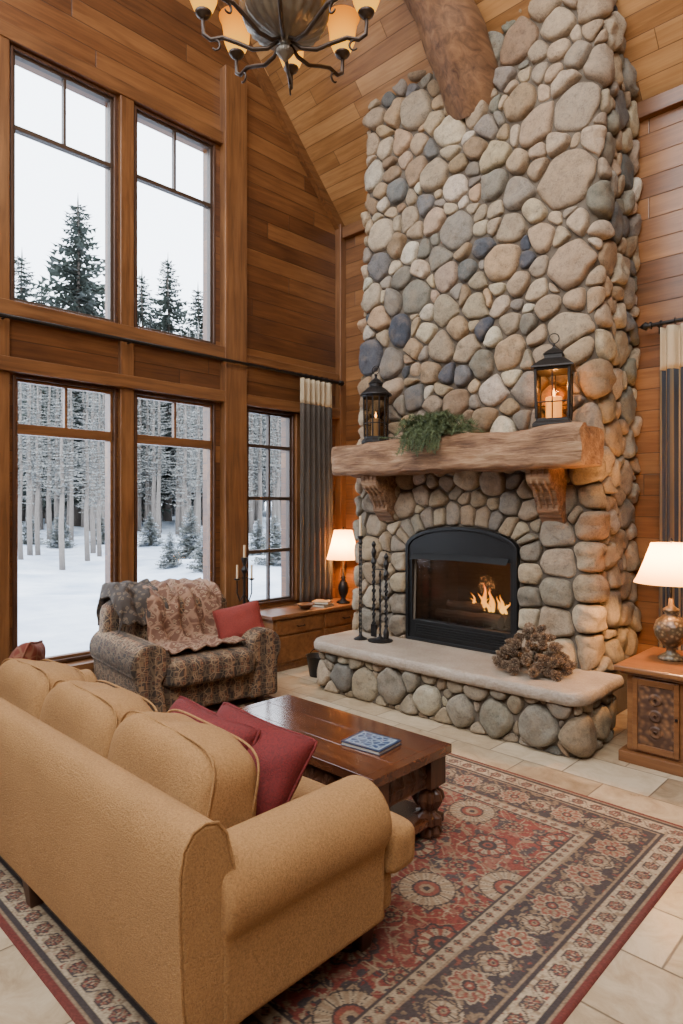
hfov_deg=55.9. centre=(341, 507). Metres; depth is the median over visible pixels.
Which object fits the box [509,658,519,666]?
pine cone
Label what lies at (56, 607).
snow ground
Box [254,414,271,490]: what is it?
evergreen tree
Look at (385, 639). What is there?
fireplace tool set
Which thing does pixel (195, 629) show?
throw blanket
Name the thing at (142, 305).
evergreen tree
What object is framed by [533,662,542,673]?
pine cone
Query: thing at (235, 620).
throw pillow
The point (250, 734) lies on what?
throw pillow
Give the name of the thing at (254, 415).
evergreen tree
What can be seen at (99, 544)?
evergreen tree
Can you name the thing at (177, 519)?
evergreen tree
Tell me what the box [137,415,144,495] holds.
evergreen tree
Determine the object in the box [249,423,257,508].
evergreen tree
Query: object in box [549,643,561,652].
pine cone
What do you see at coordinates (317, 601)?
hardcover book
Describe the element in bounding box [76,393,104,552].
evergreen tree
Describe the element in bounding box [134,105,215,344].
window
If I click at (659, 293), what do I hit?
wall
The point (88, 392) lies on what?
evergreen tree
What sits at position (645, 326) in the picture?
curtain rod
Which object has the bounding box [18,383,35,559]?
evergreen tree
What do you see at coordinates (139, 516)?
evergreen tree
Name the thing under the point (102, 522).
evergreen tree
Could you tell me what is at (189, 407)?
evergreen tree
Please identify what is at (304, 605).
decorative bowl
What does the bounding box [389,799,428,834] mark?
shelf
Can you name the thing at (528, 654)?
pine cone
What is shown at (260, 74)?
trim
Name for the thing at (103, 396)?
evergreen tree
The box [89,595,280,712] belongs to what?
armchair
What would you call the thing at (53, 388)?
evergreen tree
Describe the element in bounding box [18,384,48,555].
evergreen tree
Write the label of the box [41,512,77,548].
evergreen tree
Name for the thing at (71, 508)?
evergreen tree
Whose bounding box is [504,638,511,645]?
pine cone
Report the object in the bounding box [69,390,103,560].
evergreen tree
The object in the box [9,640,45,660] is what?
throw pillow
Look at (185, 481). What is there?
evergreen tree
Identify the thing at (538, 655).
pine cone
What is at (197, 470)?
evergreen tree
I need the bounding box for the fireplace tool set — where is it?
[368,541,392,643]
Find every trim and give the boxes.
[0,19,222,145]
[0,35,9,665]
[0,298,224,357]
[0,355,339,418]
[63,658,93,669]
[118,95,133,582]
[217,0,343,229]
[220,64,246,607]
[247,355,338,380]
[294,413,299,599]
[335,224,345,597]
[343,84,682,238]
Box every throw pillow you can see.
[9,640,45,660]
[169,696,260,749]
[212,600,264,643]
[216,702,317,815]
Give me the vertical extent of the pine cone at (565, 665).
0.071 m
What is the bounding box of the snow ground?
[18,506,280,656]
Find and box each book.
[312,599,332,604]
[312,603,334,607]
[340,730,401,755]
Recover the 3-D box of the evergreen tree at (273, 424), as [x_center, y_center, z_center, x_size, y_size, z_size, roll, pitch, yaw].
[-4.181,-4.173,39.149,1.793,11.606,1.658,0,0,-9]
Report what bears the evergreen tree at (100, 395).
on the snow ground
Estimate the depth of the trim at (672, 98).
5.06 m
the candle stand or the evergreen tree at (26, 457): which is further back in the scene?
the evergreen tree at (26, 457)
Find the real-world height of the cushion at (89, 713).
0.470 m
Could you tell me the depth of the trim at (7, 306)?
5.37 m
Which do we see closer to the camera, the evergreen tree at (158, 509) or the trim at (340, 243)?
the trim at (340, 243)
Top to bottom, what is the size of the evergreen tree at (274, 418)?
14.075 m
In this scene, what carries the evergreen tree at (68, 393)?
on the snow ground
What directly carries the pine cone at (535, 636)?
on the pine cone at (529, 644)
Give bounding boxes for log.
[435,608,504,629]
[446,600,504,613]
[466,611,509,627]
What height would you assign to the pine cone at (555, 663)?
0.078 m
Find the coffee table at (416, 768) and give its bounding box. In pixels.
[241,694,451,839]
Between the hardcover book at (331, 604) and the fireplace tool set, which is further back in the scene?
the hardcover book at (331, 604)
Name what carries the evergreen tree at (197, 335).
on the snow ground
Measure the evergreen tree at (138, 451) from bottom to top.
7.993 m
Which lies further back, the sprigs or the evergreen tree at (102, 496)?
the evergreen tree at (102, 496)
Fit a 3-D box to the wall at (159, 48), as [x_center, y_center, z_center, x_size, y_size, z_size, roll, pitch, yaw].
[-3.070,-3.071,4.494,0.200,9.342,8.600,0,0,44]
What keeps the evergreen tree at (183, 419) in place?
on the snow ground
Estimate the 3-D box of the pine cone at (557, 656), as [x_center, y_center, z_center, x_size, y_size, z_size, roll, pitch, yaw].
[1.483,1.041,4.413,0.080,0.078,0.099,0,0,2]
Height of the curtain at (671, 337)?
2.927 m
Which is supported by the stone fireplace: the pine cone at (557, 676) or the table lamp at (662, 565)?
the pine cone at (557, 676)
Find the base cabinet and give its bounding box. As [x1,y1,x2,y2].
[260,598,355,671]
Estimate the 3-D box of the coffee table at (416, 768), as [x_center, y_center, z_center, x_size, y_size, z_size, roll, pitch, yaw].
[-0.097,1.370,3.333,1.200,0.448,0.593,0,0,44]
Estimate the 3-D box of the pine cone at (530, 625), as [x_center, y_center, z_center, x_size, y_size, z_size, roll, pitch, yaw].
[1.365,0.871,4.666,0.087,0.085,0.108,0,0,23]
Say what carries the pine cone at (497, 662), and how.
on the stone fireplace
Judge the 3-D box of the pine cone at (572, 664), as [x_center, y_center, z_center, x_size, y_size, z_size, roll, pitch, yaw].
[1.593,1.107,4.500,0.096,0.087,0.091,0,0,43]
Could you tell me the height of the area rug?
0.010 m
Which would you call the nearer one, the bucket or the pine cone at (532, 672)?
the pine cone at (532, 672)
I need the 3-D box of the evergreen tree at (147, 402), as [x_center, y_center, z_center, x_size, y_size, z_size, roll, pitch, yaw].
[-13.345,-5.496,44.121,2.360,14.107,2.212,0,0,33]
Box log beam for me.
[403,0,497,119]
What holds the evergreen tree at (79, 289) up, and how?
on the snow ground
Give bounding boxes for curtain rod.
[0,313,344,385]
[639,317,682,333]
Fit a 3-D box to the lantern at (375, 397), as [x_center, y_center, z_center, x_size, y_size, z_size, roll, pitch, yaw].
[0.309,-0.929,5.790,0.291,0.702,0.291,0,0,33]
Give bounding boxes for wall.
[0,0,334,672]
[346,105,682,654]
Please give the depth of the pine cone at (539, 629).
4.54 m
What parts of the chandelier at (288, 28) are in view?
lamp shade, lamp shade, arm, arm, arm, arm, lamp shade, arm, lamp shade, arm, arm, arm, lamp shade, lamp shade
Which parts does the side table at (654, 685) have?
carved panel, door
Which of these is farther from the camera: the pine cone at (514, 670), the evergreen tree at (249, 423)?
the evergreen tree at (249, 423)
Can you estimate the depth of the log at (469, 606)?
5.55 m
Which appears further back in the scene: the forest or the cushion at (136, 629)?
the forest
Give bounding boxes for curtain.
[299,374,332,602]
[658,318,682,650]
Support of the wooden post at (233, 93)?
attached to the wall at (159, 48)
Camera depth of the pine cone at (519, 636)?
4.55 m
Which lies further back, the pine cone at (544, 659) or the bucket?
the bucket
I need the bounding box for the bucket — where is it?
[306,649,320,677]
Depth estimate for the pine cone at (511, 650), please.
4.54 m
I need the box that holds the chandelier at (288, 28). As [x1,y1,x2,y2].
[190,0,379,95]
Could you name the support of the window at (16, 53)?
in the wall at (159, 48)
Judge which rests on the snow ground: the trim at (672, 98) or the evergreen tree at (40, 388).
the evergreen tree at (40, 388)
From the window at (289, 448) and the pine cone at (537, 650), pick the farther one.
the window at (289, 448)
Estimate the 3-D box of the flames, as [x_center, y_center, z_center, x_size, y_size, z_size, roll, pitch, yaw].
[1.192,0.763,5.522,0.577,0.247,0.127,0,0,44]
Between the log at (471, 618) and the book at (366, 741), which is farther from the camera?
the log at (471, 618)
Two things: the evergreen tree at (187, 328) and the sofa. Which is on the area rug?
the sofa
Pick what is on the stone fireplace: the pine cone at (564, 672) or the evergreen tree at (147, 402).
the pine cone at (564, 672)
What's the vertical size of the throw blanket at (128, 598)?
0.388 m
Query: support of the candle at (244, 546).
on the candle stand
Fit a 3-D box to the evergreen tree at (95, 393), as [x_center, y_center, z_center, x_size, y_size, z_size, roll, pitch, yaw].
[-14.271,-4.732,37.397,2.001,12.740,2.136,0,0,6]
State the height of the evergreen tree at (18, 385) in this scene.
13.594 m
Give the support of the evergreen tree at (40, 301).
on the snow ground
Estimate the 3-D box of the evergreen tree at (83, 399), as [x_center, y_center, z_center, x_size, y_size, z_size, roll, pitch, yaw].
[-17.769,-5.246,44.233,2.069,13.278,1.913,0,0,16]
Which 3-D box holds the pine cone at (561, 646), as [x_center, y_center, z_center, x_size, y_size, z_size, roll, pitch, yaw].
[1.517,0.977,4.541,0.088,0.073,0.077,0,0,-5]
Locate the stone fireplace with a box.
[314,0,642,757]
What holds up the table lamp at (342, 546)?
on the base cabinet
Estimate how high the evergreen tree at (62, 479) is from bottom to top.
7.658 m
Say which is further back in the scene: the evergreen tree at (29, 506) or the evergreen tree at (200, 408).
the evergreen tree at (200, 408)
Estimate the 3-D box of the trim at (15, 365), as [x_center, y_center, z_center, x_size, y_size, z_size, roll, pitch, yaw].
[-2.968,-1.085,4.395,0.086,0.110,8.600,0,0,44]
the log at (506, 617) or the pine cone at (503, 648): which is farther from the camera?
the log at (506, 617)
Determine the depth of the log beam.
5.21 m
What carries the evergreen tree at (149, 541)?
on the snow ground
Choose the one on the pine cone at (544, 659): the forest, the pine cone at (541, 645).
the pine cone at (541, 645)
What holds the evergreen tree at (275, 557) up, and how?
on the snow ground
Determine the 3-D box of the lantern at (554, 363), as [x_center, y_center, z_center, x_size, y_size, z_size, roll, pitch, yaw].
[1.532,-0.920,4.638,0.290,0.684,0.290,0,0,24]
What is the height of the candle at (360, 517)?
0.180 m
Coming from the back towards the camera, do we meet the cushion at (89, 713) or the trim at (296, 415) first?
the trim at (296, 415)
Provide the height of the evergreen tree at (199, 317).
20.879 m
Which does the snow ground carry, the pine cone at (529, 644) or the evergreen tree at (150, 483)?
the evergreen tree at (150, 483)
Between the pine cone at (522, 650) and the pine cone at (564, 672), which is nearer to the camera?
the pine cone at (564, 672)
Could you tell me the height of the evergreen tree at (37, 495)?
8.694 m
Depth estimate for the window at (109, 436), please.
5.23 m
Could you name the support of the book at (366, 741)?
on the coffee table at (416, 768)
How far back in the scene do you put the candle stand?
6.23 m
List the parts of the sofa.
leg, arm, backrest, arm, leg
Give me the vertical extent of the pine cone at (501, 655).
0.078 m
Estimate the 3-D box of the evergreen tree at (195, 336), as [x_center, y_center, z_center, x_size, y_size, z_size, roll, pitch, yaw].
[-7.220,-3.717,32.349,1.721,10.756,1.837,0,0,20]
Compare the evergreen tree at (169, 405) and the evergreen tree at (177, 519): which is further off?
the evergreen tree at (169, 405)
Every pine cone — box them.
[492,658,502,667]
[496,650,508,659]
[500,645,508,653]
[500,660,509,669]
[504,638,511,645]
[505,646,518,655]
[506,665,519,674]
[509,638,521,648]
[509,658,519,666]
[514,633,524,640]
[514,651,521,659]
[520,647,529,653]
[521,652,531,660]
[521,656,530,665]
[522,627,532,636]
[524,622,535,632]
[525,640,533,649]
[527,667,537,677]
[530,633,538,641]
[530,642,537,650]
[533,648,541,654]
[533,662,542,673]
[534,653,541,661]
[536,625,546,633]
[537,640,547,649]
[539,633,548,641]
[540,655,551,666]
[543,667,555,676]
[545,651,554,657]
[547,633,555,641]
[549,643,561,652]
[549,657,558,667]
[550,641,562,647]
[550,670,561,681]
[551,654,563,664]
[555,651,566,659]
[558,660,570,669]
[560,668,572,675]
[568,661,577,670]
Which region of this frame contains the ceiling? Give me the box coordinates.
[234,0,682,225]
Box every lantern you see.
[360,366,391,443]
[530,333,576,427]
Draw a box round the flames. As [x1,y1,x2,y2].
[471,586,509,613]
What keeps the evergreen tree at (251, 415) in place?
on the snow ground
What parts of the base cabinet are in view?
drawer, door, door, drawer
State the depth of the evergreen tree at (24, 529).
29.89 m
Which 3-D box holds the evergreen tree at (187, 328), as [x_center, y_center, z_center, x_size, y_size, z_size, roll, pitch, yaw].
[-12.017,-6.289,50.200,2.673,15.456,2.505,0,0,20]
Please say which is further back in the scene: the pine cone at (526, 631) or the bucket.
the bucket
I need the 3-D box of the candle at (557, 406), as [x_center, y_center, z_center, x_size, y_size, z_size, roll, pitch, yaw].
[1.532,-0.719,4.638,0.114,0.162,0.114,0,0,24]
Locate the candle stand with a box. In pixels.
[234,545,254,603]
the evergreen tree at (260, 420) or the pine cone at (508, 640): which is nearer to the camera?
the pine cone at (508, 640)
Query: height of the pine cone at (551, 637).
0.068 m
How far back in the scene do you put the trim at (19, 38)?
5.39 m
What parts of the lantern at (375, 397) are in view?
glass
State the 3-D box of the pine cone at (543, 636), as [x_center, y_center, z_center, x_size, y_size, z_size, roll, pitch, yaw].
[1.409,0.906,4.479,0.080,0.078,0.089,0,0,-29]
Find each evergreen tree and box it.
[15,252,54,520]
[18,197,172,526]
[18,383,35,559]
[18,384,42,526]
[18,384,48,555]
[18,385,26,488]
[22,385,45,530]
[22,514,45,544]
[23,385,52,554]
[23,385,54,529]
[25,284,64,517]
[33,387,65,538]
[40,388,66,504]
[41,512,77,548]
[42,387,52,523]
[42,389,69,533]
[43,388,79,569]
[51,388,74,496]
[55,390,82,540]
[58,389,80,535]
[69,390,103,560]
[73,391,89,527]
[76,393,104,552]
[77,392,98,530]
[77,393,104,531]
[80,395,104,504]
[88,394,104,556]
[89,394,104,532]
[89,513,104,544]
[95,397,104,499]
[137,258,202,520]
[137,274,162,513]
[137,318,152,530]
[137,399,148,489]
[137,400,162,528]
[137,401,145,520]
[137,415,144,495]
[137,512,165,546]
[141,287,264,509]
[141,399,164,528]
[141,400,169,526]
[141,401,161,464]
[143,401,175,532]
[145,401,170,537]
[155,532,182,569]
[161,329,192,529]
[163,405,187,499]
[164,404,192,534]
[170,404,195,533]
[171,405,202,555]
[172,328,193,473]
[175,507,202,558]
[177,327,202,531]
[182,331,202,531]
[186,529,202,572]
[187,321,202,533]
[187,336,202,529]
[191,335,202,532]
[200,408,202,525]
[249,413,257,488]
[249,414,265,532]
[249,414,271,535]
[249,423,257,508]
[249,521,265,555]
[250,415,262,523]
[250,415,265,520]
[250,415,271,479]
[251,515,280,565]
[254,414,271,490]
[262,416,280,530]
[262,417,280,533]
[262,418,280,510]
[270,417,280,516]
[271,419,280,472]
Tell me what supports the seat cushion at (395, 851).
on the sofa
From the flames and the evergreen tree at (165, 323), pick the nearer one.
the flames
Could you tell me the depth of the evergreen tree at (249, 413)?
44.06 m
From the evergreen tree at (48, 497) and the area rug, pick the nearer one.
the area rug
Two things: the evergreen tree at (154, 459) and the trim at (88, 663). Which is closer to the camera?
the trim at (88, 663)
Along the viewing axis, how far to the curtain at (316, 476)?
7.02 m
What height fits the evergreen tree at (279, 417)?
13.782 m
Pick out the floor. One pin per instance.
(643, 983)
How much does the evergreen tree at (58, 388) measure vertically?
11.638 m
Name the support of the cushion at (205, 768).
on the sofa
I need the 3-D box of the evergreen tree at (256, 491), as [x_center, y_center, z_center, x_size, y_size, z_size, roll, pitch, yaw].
[-7.404,-7.024,55.039,2.913,16.321,3.192,0,0,-3]
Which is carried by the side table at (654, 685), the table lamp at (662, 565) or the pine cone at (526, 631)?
the table lamp at (662, 565)
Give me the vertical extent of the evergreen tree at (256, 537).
1.686 m
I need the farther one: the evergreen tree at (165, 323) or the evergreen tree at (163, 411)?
the evergreen tree at (165, 323)
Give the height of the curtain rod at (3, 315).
0.100 m
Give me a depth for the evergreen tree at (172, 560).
19.93 m
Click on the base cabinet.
(297, 629)
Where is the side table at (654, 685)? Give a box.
[614,647,682,776]
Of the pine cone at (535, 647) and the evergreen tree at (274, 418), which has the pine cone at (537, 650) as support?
the pine cone at (535, 647)
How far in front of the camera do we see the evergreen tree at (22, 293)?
53.87 m
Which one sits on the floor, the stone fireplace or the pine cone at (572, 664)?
the stone fireplace
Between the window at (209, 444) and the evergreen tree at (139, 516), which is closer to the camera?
the window at (209, 444)
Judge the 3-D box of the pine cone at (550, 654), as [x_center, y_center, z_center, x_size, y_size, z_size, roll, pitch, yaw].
[1.472,1.054,4.564,0.076,0.079,0.080,0,0,39]
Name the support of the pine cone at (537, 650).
on the pine cone
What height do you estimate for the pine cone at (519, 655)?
0.067 m
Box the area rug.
[0,695,682,1023]
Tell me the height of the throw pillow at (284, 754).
0.423 m
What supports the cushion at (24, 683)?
on the sofa
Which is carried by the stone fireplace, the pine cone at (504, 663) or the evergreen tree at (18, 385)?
the pine cone at (504, 663)
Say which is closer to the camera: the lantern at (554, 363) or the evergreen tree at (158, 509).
the lantern at (554, 363)
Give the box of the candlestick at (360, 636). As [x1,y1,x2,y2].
[354,516,366,640]
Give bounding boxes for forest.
[53,333,271,515]
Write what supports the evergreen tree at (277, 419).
on the snow ground
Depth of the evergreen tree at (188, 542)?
23.88 m
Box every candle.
[243,545,245,556]
[359,516,361,535]
[546,396,561,417]
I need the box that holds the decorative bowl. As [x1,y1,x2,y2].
[296,602,314,609]
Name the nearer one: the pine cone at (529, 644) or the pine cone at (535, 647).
the pine cone at (529, 644)
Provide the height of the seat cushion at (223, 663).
0.228 m
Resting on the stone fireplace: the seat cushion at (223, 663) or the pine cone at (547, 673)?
the pine cone at (547, 673)
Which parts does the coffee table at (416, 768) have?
carved apron panel, leg, carved drawer, leg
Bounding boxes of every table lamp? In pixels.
[327,527,355,603]
[633,538,682,661]
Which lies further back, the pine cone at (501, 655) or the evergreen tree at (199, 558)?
the evergreen tree at (199, 558)
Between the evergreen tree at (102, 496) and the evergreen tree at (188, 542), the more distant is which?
the evergreen tree at (102, 496)
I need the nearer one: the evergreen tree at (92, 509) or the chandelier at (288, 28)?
the chandelier at (288, 28)
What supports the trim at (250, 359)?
attached to the wall at (159, 48)
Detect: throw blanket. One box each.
[96,578,168,633]
[138,577,244,654]
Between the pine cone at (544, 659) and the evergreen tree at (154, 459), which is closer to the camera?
the pine cone at (544, 659)
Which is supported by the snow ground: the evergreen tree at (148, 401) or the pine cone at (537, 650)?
the evergreen tree at (148, 401)
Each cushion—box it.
[0,658,87,718]
[39,679,157,758]
[108,709,259,828]
[126,596,201,640]
[162,644,254,687]
[290,776,414,873]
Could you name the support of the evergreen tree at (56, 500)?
on the snow ground
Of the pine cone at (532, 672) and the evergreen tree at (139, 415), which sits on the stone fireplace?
the pine cone at (532, 672)
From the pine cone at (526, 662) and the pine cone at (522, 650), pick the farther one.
the pine cone at (522, 650)
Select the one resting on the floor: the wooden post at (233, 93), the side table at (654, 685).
the side table at (654, 685)
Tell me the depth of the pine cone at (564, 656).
4.46 m
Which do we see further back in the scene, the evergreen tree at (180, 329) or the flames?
the evergreen tree at (180, 329)
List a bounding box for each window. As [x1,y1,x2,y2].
[10,45,116,322]
[12,375,116,661]
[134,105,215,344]
[134,392,215,582]
[247,407,293,604]
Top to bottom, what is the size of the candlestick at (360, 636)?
1.100 m
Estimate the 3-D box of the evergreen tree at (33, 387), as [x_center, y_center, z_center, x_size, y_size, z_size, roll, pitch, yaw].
[-19.395,-4.373,40.494,2.001,11.736,1.875,0,0,37]
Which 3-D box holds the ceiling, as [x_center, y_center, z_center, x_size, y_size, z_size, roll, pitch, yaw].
[1.493,-5.558,3.151,8.630,4.576,4.408,0,0,44]
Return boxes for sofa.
[0,658,414,1023]
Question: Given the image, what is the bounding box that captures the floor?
[0,665,682,1023]
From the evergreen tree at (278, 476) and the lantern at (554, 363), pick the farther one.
the evergreen tree at (278, 476)
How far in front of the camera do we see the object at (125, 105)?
5.53 m
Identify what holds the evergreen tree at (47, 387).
on the snow ground
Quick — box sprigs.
[378,409,487,456]
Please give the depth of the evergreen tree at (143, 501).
55.52 m
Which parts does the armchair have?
arm, backrest, arm, leg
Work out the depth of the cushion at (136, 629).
5.13 m
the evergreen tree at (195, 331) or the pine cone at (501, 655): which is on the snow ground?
the evergreen tree at (195, 331)
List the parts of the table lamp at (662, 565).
lamp shade, stem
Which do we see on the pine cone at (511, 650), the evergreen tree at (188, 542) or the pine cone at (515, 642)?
the pine cone at (515, 642)
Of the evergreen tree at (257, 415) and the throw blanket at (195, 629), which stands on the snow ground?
the evergreen tree at (257, 415)
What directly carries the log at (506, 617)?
on the stone fireplace

